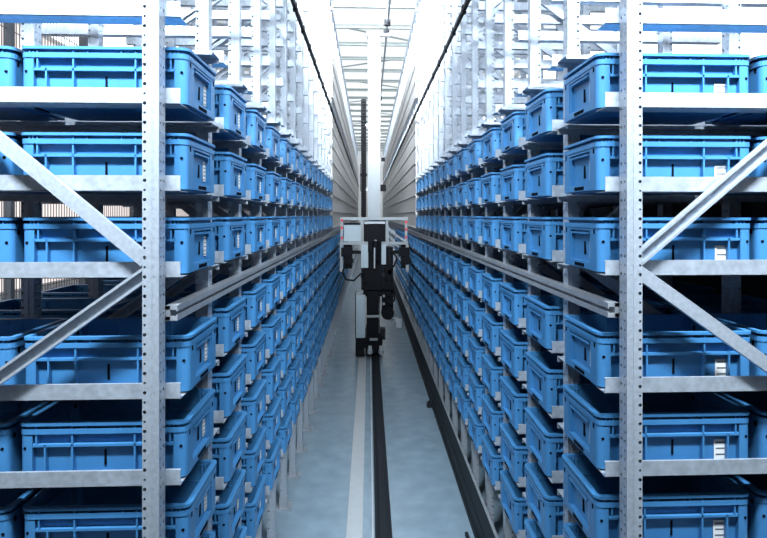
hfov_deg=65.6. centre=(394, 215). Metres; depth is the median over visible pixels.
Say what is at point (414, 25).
frame
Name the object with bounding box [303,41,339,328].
frame
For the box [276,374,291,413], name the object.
storage tote
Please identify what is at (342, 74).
frame
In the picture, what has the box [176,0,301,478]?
frame
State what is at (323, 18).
frame
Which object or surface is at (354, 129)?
roof beam
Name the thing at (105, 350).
storage tote
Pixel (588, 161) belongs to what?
storage tote
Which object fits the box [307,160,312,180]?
storage tote
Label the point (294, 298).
storage tote
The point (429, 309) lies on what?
storage tote
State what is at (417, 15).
frame
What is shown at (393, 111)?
frame
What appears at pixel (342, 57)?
roof beam
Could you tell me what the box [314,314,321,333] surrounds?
storage tote
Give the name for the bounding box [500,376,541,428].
storage tote
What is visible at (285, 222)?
storage tote
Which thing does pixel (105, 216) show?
storage tote
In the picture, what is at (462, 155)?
storage tote
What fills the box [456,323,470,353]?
storage tote
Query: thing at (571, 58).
frame
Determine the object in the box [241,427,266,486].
storage tote
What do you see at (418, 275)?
storage tote
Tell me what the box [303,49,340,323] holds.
frame
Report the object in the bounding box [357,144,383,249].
wall
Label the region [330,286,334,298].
storage tote
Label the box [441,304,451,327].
storage tote
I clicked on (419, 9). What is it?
frame
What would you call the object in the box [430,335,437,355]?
storage tote
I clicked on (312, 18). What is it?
frame
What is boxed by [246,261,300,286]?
storage tote
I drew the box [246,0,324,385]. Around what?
frame
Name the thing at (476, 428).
storage tote
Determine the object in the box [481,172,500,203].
storage tote
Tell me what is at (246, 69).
roof beam
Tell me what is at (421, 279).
storage tote
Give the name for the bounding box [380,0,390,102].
overhead busbar
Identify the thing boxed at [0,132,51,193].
storage tote
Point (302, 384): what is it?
storage tote
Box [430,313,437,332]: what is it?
storage tote
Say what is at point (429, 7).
frame
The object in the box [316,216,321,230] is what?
storage tote
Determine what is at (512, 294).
storage tote
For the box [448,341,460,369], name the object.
storage tote
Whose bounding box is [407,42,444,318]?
frame
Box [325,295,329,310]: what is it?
storage tote
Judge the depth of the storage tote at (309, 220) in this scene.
6.58 m
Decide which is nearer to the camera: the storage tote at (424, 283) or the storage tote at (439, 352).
the storage tote at (439, 352)
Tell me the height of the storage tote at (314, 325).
0.208 m
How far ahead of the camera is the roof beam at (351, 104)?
21.79 m
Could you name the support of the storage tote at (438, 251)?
on the frame at (447, 28)
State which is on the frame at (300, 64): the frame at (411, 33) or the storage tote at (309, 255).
the storage tote at (309, 255)
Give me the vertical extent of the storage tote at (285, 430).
0.208 m
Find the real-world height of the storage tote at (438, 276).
0.208 m
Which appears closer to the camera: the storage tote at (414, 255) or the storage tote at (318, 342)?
the storage tote at (318, 342)
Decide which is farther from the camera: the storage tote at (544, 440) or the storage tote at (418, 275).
the storage tote at (418, 275)
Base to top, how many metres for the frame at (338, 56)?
6.450 m
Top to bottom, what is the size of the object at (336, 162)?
0.299 m
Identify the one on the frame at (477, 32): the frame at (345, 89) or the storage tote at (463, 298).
the storage tote at (463, 298)
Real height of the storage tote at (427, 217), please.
0.208 m
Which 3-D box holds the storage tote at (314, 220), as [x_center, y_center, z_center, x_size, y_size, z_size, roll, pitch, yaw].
[-1.266,0.113,7.350,0.600,0.208,0.410,0,0,-2]
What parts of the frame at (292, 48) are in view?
foot plate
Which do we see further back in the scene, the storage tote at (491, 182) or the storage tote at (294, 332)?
the storage tote at (294, 332)
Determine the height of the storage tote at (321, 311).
0.208 m
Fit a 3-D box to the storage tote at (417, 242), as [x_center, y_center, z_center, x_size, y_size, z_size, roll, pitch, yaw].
[0.688,0.540,10.566,0.600,0.208,0.410,0,0,-3]
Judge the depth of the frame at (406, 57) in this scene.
14.64 m
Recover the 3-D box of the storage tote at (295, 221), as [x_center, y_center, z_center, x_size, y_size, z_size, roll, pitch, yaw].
[-1.186,0.113,5.471,0.600,0.208,0.410,0,0,-2]
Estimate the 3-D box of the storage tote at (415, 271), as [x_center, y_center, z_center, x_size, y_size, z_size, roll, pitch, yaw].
[0.662,1.151,11.192,0.600,0.208,0.410,0,0,-2]
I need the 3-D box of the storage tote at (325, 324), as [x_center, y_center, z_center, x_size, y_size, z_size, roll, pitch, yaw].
[-1.348,1.760,9.232,0.600,0.208,0.410,0,0,-2]
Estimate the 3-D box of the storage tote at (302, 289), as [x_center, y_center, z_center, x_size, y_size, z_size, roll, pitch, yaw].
[-1.215,0.846,6.097,0.600,0.208,0.410,0,0,-2]
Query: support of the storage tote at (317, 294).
on the frame at (312, 18)
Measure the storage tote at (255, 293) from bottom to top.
0.208 m
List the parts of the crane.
panel, cabinet door, lift rod, energy chain, plate, carriage frame, plate, lift rod, motor, lift rod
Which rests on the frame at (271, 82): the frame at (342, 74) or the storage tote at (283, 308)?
the storage tote at (283, 308)
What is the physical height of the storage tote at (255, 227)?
0.208 m
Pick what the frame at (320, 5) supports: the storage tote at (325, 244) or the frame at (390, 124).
the storage tote at (325, 244)
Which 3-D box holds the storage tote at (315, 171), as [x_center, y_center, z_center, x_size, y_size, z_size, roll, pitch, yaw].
[-1.263,-0.500,7.348,0.600,0.208,0.410,0,0,-2]
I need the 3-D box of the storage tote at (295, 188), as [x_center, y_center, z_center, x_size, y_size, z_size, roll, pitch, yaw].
[-1.184,-0.193,5.471,0.600,0.208,0.410,0,0,-2]
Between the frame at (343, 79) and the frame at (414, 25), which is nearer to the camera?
the frame at (414, 25)
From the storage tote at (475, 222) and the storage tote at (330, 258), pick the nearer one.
the storage tote at (475, 222)
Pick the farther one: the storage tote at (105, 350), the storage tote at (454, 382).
the storage tote at (454, 382)
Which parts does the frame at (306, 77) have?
foot plate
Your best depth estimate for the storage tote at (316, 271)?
7.99 m
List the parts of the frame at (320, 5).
foot plate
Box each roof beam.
[245,68,502,73]
[288,115,390,117]
[332,3,415,8]
[335,24,543,29]
[339,42,407,46]
[341,56,494,61]
[345,79,398,82]
[347,88,396,91]
[348,96,394,98]
[349,103,393,105]
[351,110,391,111]
[352,120,389,122]
[353,125,388,126]
[354,129,387,130]
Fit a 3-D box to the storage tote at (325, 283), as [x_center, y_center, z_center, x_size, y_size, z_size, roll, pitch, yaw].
[-1.345,1.151,9.227,0.600,0.208,0.410,0,0,-3]
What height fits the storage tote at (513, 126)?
0.208 m
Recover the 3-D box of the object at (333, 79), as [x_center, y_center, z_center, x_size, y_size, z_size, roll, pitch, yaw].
[-1.763,-2.667,24.744,0.043,0.299,27.274,0,0,-2]
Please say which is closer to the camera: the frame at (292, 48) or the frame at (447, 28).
the frame at (292, 48)
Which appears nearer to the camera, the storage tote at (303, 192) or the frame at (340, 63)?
the storage tote at (303, 192)
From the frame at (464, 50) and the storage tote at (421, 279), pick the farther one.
the storage tote at (421, 279)
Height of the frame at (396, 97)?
6.450 m
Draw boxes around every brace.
[343,60,387,67]
[350,29,407,40]
[360,82,397,87]
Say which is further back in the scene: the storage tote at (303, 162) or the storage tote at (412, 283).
the storage tote at (412, 283)
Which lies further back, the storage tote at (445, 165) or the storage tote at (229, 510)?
the storage tote at (445, 165)
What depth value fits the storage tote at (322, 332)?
8.52 m
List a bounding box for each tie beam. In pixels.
[328,0,357,153]
[383,0,451,153]
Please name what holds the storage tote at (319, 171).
on the frame at (312, 18)
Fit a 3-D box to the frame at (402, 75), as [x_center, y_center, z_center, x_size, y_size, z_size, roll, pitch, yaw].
[0.742,-0.675,16.547,1.193,6.450,0.277,0,0,-2]
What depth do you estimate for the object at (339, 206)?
14.91 m
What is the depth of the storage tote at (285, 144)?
4.73 m
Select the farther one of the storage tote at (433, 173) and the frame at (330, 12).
the frame at (330, 12)
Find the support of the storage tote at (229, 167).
on the frame at (31, 33)
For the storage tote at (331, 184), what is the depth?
10.35 m
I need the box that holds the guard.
[393,276,498,537]
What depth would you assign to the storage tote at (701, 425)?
2.25 m
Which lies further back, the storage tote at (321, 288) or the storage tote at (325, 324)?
the storage tote at (325, 324)
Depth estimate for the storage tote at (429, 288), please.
8.62 m
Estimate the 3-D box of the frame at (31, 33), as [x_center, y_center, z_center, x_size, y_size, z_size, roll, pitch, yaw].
[-1.377,-0.675,2.648,1.193,6.450,0.277,0,0,-2]
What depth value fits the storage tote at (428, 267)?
8.62 m
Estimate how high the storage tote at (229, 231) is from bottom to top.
0.208 m
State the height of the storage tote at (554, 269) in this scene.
0.208 m
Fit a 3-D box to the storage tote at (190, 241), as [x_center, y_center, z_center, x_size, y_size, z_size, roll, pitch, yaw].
[-1.052,0.113,2.342,0.600,0.208,0.410,0,0,-2]
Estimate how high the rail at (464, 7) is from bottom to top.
0.072 m
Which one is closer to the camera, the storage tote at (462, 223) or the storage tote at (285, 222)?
the storage tote at (285, 222)
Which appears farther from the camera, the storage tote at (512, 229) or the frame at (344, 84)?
the frame at (344, 84)
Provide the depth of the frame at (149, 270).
2.07 m
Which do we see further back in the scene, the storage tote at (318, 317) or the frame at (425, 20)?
the frame at (425, 20)
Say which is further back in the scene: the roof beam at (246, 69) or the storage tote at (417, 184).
the roof beam at (246, 69)
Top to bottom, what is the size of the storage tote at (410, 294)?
0.208 m
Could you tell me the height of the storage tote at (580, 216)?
0.208 m
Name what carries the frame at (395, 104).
on the floor
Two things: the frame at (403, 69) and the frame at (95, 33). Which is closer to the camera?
the frame at (95, 33)
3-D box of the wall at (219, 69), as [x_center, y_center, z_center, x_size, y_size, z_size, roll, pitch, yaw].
[-5.643,-1.100,17.089,0.200,7.300,44.634,0,0,-2]
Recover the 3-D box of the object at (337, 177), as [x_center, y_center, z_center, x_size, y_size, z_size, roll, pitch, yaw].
[-1.763,-0.832,24.744,0.043,0.299,27.274,0,0,-2]
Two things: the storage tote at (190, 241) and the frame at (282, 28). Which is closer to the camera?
the storage tote at (190, 241)
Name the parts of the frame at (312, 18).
foot plate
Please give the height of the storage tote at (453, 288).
0.208 m
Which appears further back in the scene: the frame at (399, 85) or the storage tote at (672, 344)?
the frame at (399, 85)
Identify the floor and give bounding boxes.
[262,254,516,537]
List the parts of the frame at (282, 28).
foot plate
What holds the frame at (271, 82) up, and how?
on the floor
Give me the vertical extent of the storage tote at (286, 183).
0.208 m
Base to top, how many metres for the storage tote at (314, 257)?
0.208 m
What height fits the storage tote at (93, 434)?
0.208 m
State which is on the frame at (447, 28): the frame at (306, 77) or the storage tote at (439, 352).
the storage tote at (439, 352)
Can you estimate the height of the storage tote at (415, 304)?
0.208 m
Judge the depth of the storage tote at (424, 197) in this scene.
9.22 m
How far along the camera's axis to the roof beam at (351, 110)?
23.10 m
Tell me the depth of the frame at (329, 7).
10.81 m
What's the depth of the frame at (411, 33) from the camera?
12.75 m
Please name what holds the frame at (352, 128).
on the floor
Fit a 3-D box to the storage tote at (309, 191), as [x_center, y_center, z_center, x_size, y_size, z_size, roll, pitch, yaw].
[-1.239,-0.193,6.727,0.600,0.208,0.410,0,0,-2]
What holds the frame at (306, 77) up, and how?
on the floor
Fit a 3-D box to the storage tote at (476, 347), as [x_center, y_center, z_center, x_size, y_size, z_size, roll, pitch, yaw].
[0.931,1.151,4.930,0.600,0.208,0.410,0,0,-2]
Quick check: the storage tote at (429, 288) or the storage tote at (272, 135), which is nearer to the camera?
the storage tote at (272, 135)
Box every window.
[0,23,187,291]
[43,23,265,117]
[483,6,766,118]
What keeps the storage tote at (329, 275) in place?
on the frame at (326, 11)
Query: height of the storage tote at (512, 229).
0.208 m
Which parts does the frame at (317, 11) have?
foot plate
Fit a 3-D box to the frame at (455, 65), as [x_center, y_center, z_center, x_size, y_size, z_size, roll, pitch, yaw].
[1.175,-0.675,6.524,1.193,6.450,0.277,0,0,-2]
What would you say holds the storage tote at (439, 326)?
on the frame at (447, 28)
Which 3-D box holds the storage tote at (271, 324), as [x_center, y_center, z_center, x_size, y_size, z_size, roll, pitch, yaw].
[-1.128,0.846,4.216,0.600,0.208,0.410,0,0,-2]
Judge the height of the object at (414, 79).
0.299 m
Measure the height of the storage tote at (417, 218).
0.208 m
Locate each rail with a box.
[166,220,357,320]
[290,0,358,186]
[369,352,394,537]
[383,0,470,184]
[389,222,618,317]
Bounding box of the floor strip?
[346,296,366,537]
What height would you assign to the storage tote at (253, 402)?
0.208 m
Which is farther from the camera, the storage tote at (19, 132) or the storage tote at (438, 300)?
the storage tote at (438, 300)
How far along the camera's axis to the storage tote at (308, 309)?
6.67 m
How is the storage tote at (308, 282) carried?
on the frame at (300, 64)
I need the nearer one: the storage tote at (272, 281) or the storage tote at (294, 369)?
the storage tote at (272, 281)
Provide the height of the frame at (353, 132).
6.450 m
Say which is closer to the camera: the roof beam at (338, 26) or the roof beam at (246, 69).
the roof beam at (338, 26)
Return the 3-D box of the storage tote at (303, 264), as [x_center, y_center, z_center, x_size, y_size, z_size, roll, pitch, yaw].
[-1.213,0.540,6.100,0.600,0.208,0.410,0,0,-2]
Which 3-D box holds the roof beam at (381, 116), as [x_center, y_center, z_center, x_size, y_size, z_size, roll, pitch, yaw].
[-0.908,-4.058,24.424,7.300,0.075,0.070,0,0,-2]
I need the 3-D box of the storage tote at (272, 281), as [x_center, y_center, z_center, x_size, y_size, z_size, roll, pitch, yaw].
[-1.134,0.540,4.214,0.600,0.208,0.410,0,0,-3]
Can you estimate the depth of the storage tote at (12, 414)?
2.17 m
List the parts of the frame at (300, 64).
foot plate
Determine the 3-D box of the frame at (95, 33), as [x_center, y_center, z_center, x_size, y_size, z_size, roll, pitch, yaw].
[-1.404,-0.675,3.275,1.193,6.450,0.277,0,0,-2]
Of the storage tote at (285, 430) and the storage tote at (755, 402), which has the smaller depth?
the storage tote at (755, 402)
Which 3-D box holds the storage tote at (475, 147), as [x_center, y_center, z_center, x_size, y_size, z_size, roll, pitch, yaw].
[0.928,-0.500,4.936,0.600,0.208,0.410,0,0,-2]
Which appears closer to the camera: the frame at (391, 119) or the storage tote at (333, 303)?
the storage tote at (333, 303)
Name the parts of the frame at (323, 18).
foot plate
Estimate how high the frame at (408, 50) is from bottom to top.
6.450 m
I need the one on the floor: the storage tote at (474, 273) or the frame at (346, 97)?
the frame at (346, 97)
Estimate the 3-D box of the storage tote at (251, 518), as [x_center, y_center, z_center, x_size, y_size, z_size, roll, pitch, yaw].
[-1.107,1.760,3.595,0.600,0.208,0.410,0,0,-3]
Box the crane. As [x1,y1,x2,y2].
[340,31,411,356]
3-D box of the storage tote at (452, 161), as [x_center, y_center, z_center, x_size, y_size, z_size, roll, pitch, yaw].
[0.877,-0.500,6.186,0.600,0.208,0.410,0,0,-3]
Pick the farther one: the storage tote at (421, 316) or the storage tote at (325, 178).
the storage tote at (421, 316)
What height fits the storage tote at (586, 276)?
0.208 m
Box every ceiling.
[180,7,580,118]
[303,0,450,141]
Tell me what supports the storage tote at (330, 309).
on the frame at (326, 11)
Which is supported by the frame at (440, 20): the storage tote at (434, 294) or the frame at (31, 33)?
the storage tote at (434, 294)
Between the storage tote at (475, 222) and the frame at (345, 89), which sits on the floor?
the frame at (345, 89)
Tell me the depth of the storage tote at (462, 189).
5.40 m
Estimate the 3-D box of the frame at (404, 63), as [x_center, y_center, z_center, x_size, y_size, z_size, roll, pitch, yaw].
[0.796,-0.675,15.294,1.193,6.450,0.277,0,0,-2]
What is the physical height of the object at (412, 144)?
0.299 m
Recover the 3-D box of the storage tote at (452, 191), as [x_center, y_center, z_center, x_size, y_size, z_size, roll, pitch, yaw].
[0.875,-0.193,6.191,0.600,0.208,0.410,0,0,-3]
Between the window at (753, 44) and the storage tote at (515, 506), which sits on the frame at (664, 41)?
the storage tote at (515, 506)
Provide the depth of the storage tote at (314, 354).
7.29 m
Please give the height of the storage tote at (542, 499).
0.208 m
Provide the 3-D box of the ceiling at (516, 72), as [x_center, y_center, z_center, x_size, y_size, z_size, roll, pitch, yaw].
[-0.647,-4.775,17.305,10.200,0.050,44.634,0,0,-2]
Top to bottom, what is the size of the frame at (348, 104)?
6.450 m
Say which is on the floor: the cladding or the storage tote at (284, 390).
the cladding
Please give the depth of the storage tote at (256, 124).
3.53 m
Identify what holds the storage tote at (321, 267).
on the frame at (317, 11)
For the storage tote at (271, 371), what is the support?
on the frame at (256, 15)
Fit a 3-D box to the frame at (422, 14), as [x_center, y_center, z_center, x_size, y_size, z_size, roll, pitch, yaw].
[1.013,-0.675,10.283,1.193,6.450,0.277,0,0,-2]
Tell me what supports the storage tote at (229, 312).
on the frame at (31, 33)
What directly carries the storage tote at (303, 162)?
on the frame at (292, 48)
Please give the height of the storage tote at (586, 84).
0.208 m
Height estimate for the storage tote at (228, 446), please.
0.208 m
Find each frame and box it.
[0,0,187,537]
[0,0,227,530]
[13,0,253,537]
[103,0,271,537]
[122,0,284,537]
[165,0,293,510]
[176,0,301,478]
[218,0,308,452]
[218,0,313,431]
[245,0,321,398]
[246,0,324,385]
[249,0,317,413]
[264,0,327,374]
[279,3,330,364]
[287,1,332,355]
[288,12,334,347]
[303,23,336,340]
[303,32,337,334]
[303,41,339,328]
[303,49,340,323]
[338,56,341,318]
[340,63,342,314]
[341,69,343,310]
[342,74,344,307]
[343,79,345,303]
[344,84,346,300]
[345,89,347,297]
[346,97,348,292]
[347,100,348,289]
[348,104,349,287]
[349,110,349,283]
[350,116,350,278]
[351,121,352,276]
[352,128,353,272]
[353,132,354,269]
[354,137,355,266]
[389,124,390,241]
[389,128,389,245]
[390,119,391,245]
[391,116,392,245]
[392,111,393,275]
[393,104,395,280]
[393,107,394,278]
[395,97,396,283]
[396,93,397,285]
[397,89,398,288]
[398,85,399,290]
[399,80,401,295]
[400,75,402,298]
[401,69,403,300]
[402,63,405,305]
[404,57,407,310]
[405,50,408,313]
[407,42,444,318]
[410,33,412,322]
[411,24,451,330]
[413,14,451,337]
[415,2,470,345]
[418,4,484,352]
[421,0,494,362]
[425,0,494,372]
[429,0,502,385]
[434,0,516,397]
[439,0,527,414]
[446,0,555,434]
[454,0,555,457]
[464,0,599,486]
[476,0,612,524]
[493,0,661,537]
[515,0,727,537]
[547,0,766,537]
[596,0,766,537]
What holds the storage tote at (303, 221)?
on the frame at (292, 48)
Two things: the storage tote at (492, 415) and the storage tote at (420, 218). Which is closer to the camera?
the storage tote at (492, 415)
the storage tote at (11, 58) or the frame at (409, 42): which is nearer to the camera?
the storage tote at (11, 58)
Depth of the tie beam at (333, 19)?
14.59 m
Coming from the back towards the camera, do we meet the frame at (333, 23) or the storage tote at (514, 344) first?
the frame at (333, 23)
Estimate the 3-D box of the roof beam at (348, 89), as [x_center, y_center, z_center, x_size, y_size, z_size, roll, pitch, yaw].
[-0.685,-4.058,19.268,7.300,0.075,0.070,0,0,-2]
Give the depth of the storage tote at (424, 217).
9.25 m
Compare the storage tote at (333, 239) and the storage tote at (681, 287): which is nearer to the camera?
the storage tote at (681, 287)
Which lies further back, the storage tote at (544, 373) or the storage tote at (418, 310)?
the storage tote at (418, 310)
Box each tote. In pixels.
[0,46,64,120]
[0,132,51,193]
[0,217,44,261]
[0,298,126,319]
[0,318,66,384]
[0,401,53,471]
[0,470,43,537]
[1,131,114,133]
[20,388,214,476]
[21,132,214,193]
[22,46,215,121]
[22,217,215,273]
[23,459,216,537]
[24,317,216,391]
[42,284,141,298]
[101,297,245,351]
[103,274,189,283]
[105,216,189,216]
[115,85,246,139]
[165,283,266,326]
[192,354,246,416]
[200,531,215,537]
[212,109,266,152]
[212,216,280,246]
[212,217,245,260]
[212,274,280,309]
[212,411,246,481]
[212,469,245,537]
[214,152,246,198]
[227,331,265,379]
[233,526,246,537]
[241,267,291,296]
[241,379,266,433]
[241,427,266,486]
[241,474,265,537]
[242,217,266,252]
[246,163,265,200]
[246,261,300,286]
[247,126,280,161]
[262,256,307,279]
[262,315,281,354]
[262,356,281,399]
[262,396,281,443]
[262,438,280,489]
[264,138,291,167]
[265,171,280,202]
[266,302,291,335]
[276,253,312,272]
[276,338,291,374]
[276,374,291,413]
[276,410,292,452]
[278,147,300,173]
[278,216,291,241]
[279,177,291,204]
[279,250,316,267]
[287,154,306,177]
[287,247,321,263]
[287,293,299,321]
[287,325,300,355]
[287,357,299,389]
[287,388,299,423]
[289,216,300,238]
[291,182,300,205]
[296,245,324,259]
[296,285,306,309]
[296,314,307,340]
[296,343,306,371]
[296,371,307,401]
[298,216,307,236]
[299,185,306,206]
[303,241,329,254]
[303,243,327,256]
[303,279,312,300]
[303,305,312,328]
[303,331,312,356]
[303,357,312,383]
[305,188,312,207]
[305,216,312,234]
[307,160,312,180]
[309,274,317,293]
[309,298,317,318]
[309,322,317,343]
[309,346,317,369]
[311,216,317,232]
[312,165,317,183]
[313,191,317,207]
[314,269,320,286]
[314,291,320,310]
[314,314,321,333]
[314,336,321,356]
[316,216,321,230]
[317,169,321,185]
[317,193,321,208]
[318,265,324,281]
[318,286,324,302]
[318,306,324,324]
[318,327,324,346]
[320,194,324,208]
[320,216,324,229]
[321,173,324,187]
[321,262,327,276]
[321,281,327,296]
[321,300,327,316]
[322,320,327,336]
[324,175,327,189]
[324,196,327,209]
[325,216,327,228]
[325,259,329,272]
[325,277,330,291]
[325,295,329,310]
[325,313,329,328]
[327,178,330,191]
[327,257,331,269]
[327,274,332,286]
[327,307,332,322]
[328,290,331,304]
[329,216,332,227]
[330,180,332,192]
[330,238,334,249]
[330,254,334,265]
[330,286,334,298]
[330,302,334,315]
[335,229,410,299]
[409,293,412,305]
[411,267,415,278]
[411,282,415,294]
[411,297,415,309]
[413,238,418,249]
[413,254,418,265]
[413,270,418,282]
[413,286,418,298]
[413,302,418,315]
[415,273,421,286]
[416,181,418,192]
[416,198,419,209]
[416,216,419,227]
[416,239,426,251]
[416,256,421,268]
[416,290,421,304]
[416,307,421,321]
[418,313,424,328]
[419,178,421,191]
[419,197,422,209]
[419,216,422,227]
[419,241,444,253]
[419,259,424,272]
[419,277,424,291]
[419,295,424,309]
[422,176,425,189]
[422,196,426,209]
[422,216,425,228]
[422,243,450,256]
[422,262,428,276]
[422,281,428,296]
[422,300,428,316]
[422,319,428,336]
[425,265,432,280]
[425,306,432,323]
[426,173,429,188]
[426,195,429,208]
[426,216,430,229]
[426,245,432,259]
[426,285,432,302]
[426,326,432,345]
[430,169,435,186]
[430,193,435,208]
[430,216,436,230]
[430,247,444,263]
[430,269,444,286]
[430,291,437,309]
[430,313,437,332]
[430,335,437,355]
[435,166,440,183]
[435,191,441,207]
[435,216,442,232]
[435,249,470,267]
[435,273,451,292]
[435,297,444,317]
[435,321,444,342]
[435,344,444,367]
[441,161,460,181]
[441,189,447,207]
[441,216,449,234]
[441,252,481,272]
[441,278,458,299]
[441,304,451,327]
[441,330,451,354]
[441,356,451,382]
[448,155,456,177]
[448,186,457,206]
[448,216,458,236]
[448,256,470,278]
[448,284,467,308]
[448,313,467,338]
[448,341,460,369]
[448,370,460,399]
[456,148,484,173]
[456,292,481,319]
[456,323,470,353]
[457,182,469,205]
[457,216,469,238]
[457,260,515,285]
[457,355,470,387]
[457,386,470,421]
[467,139,501,168]
[467,178,481,204]
[467,216,483,241]
[467,408,484,449]
[468,266,543,295]
[468,301,499,333]
[468,337,484,372]
[468,372,484,410]
[481,127,524,162]
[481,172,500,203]
[481,216,561,245]
[481,273,562,307]
[481,354,502,396]
[481,394,502,440]
[481,434,502,484]
[482,313,525,351]
[499,217,527,251]
[499,423,527,481]
[500,111,562,153]
[500,164,524,201]
[500,282,612,324]
[500,329,547,376]
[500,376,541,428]
[500,469,527,533]
[524,153,562,198]
[524,519,544,537]
[525,88,653,141]
[525,217,562,259]
[525,295,665,348]
[525,407,582,475]
[525,462,562,537]
[526,351,593,412]
[548,266,580,273]
[562,453,748,537]
[563,53,749,124]
[563,135,750,194]
[563,384,749,468]
[563,522,587,537]
[564,217,750,272]
[564,314,750,386]
[580,216,656,216]
[580,273,612,282]
[594,282,716,294]
[642,294,766,313]
[654,135,766,137]
[705,54,766,124]
[708,313,766,375]
[714,392,766,457]
[725,137,766,194]
[727,474,766,537]
[743,217,766,259]
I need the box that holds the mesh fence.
[0,23,188,300]
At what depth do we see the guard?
5.98 m
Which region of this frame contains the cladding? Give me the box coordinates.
[469,202,766,298]
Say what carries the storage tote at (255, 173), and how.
on the frame at (95, 33)
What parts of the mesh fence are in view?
post, post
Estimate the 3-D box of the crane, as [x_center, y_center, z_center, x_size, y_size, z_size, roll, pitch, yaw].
[-0.372,-0.445,11.436,1.270,5.890,2.018,0,0,-2]
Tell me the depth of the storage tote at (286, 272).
4.79 m
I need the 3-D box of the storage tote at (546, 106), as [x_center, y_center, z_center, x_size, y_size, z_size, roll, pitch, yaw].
[1.010,-0.500,3.053,0.600,0.208,0.410,0,0,-3]
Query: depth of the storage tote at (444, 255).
6.67 m
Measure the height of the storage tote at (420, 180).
0.208 m
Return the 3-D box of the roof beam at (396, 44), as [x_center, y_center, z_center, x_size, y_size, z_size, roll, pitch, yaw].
[-0.463,-4.058,14.113,7.300,0.075,0.070,0,0,-2]
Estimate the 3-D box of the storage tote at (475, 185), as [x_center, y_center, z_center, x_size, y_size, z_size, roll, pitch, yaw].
[0.926,-0.193,4.935,0.600,0.208,0.410,0,0,-2]
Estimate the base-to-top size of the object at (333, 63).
0.299 m
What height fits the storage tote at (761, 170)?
0.208 m
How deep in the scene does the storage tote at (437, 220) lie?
7.27 m
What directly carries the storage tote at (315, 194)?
on the frame at (306, 77)
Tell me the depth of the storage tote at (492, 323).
4.20 m
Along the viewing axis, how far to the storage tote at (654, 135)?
2.98 m
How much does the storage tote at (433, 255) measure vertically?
0.208 m
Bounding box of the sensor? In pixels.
[426,400,431,407]
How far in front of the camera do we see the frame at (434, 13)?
8.37 m
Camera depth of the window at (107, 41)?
10.97 m
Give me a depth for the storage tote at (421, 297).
9.96 m
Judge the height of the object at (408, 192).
0.299 m
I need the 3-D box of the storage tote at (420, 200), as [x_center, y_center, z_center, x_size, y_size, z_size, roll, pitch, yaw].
[0.710,-0.193,9.949,0.600,0.208,0.410,0,0,-3]
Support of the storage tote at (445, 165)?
on the frame at (455, 65)
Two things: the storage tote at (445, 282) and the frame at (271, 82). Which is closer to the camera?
the frame at (271, 82)
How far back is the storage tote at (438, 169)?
7.29 m
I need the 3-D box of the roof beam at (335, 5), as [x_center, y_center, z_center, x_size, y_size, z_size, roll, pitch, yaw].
[-0.351,-4.058,11.536,7.300,0.075,0.070,0,0,-2]
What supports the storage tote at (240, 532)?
on the frame at (31, 33)
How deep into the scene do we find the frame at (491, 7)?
4.64 m
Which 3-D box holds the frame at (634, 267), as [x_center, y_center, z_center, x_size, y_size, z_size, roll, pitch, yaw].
[1.362,-0.675,2.186,1.193,6.450,0.184,0,0,-2]
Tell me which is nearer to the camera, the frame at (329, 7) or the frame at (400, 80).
the frame at (329, 7)
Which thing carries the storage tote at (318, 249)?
on the frame at (312, 18)
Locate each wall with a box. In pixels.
[0,23,272,300]
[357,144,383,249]
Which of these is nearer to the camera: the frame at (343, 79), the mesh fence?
the mesh fence
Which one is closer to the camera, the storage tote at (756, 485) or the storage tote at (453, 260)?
the storage tote at (756, 485)
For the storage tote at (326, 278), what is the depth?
9.86 m
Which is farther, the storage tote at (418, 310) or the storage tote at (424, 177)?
the storage tote at (418, 310)
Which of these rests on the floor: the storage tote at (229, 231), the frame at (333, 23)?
the frame at (333, 23)

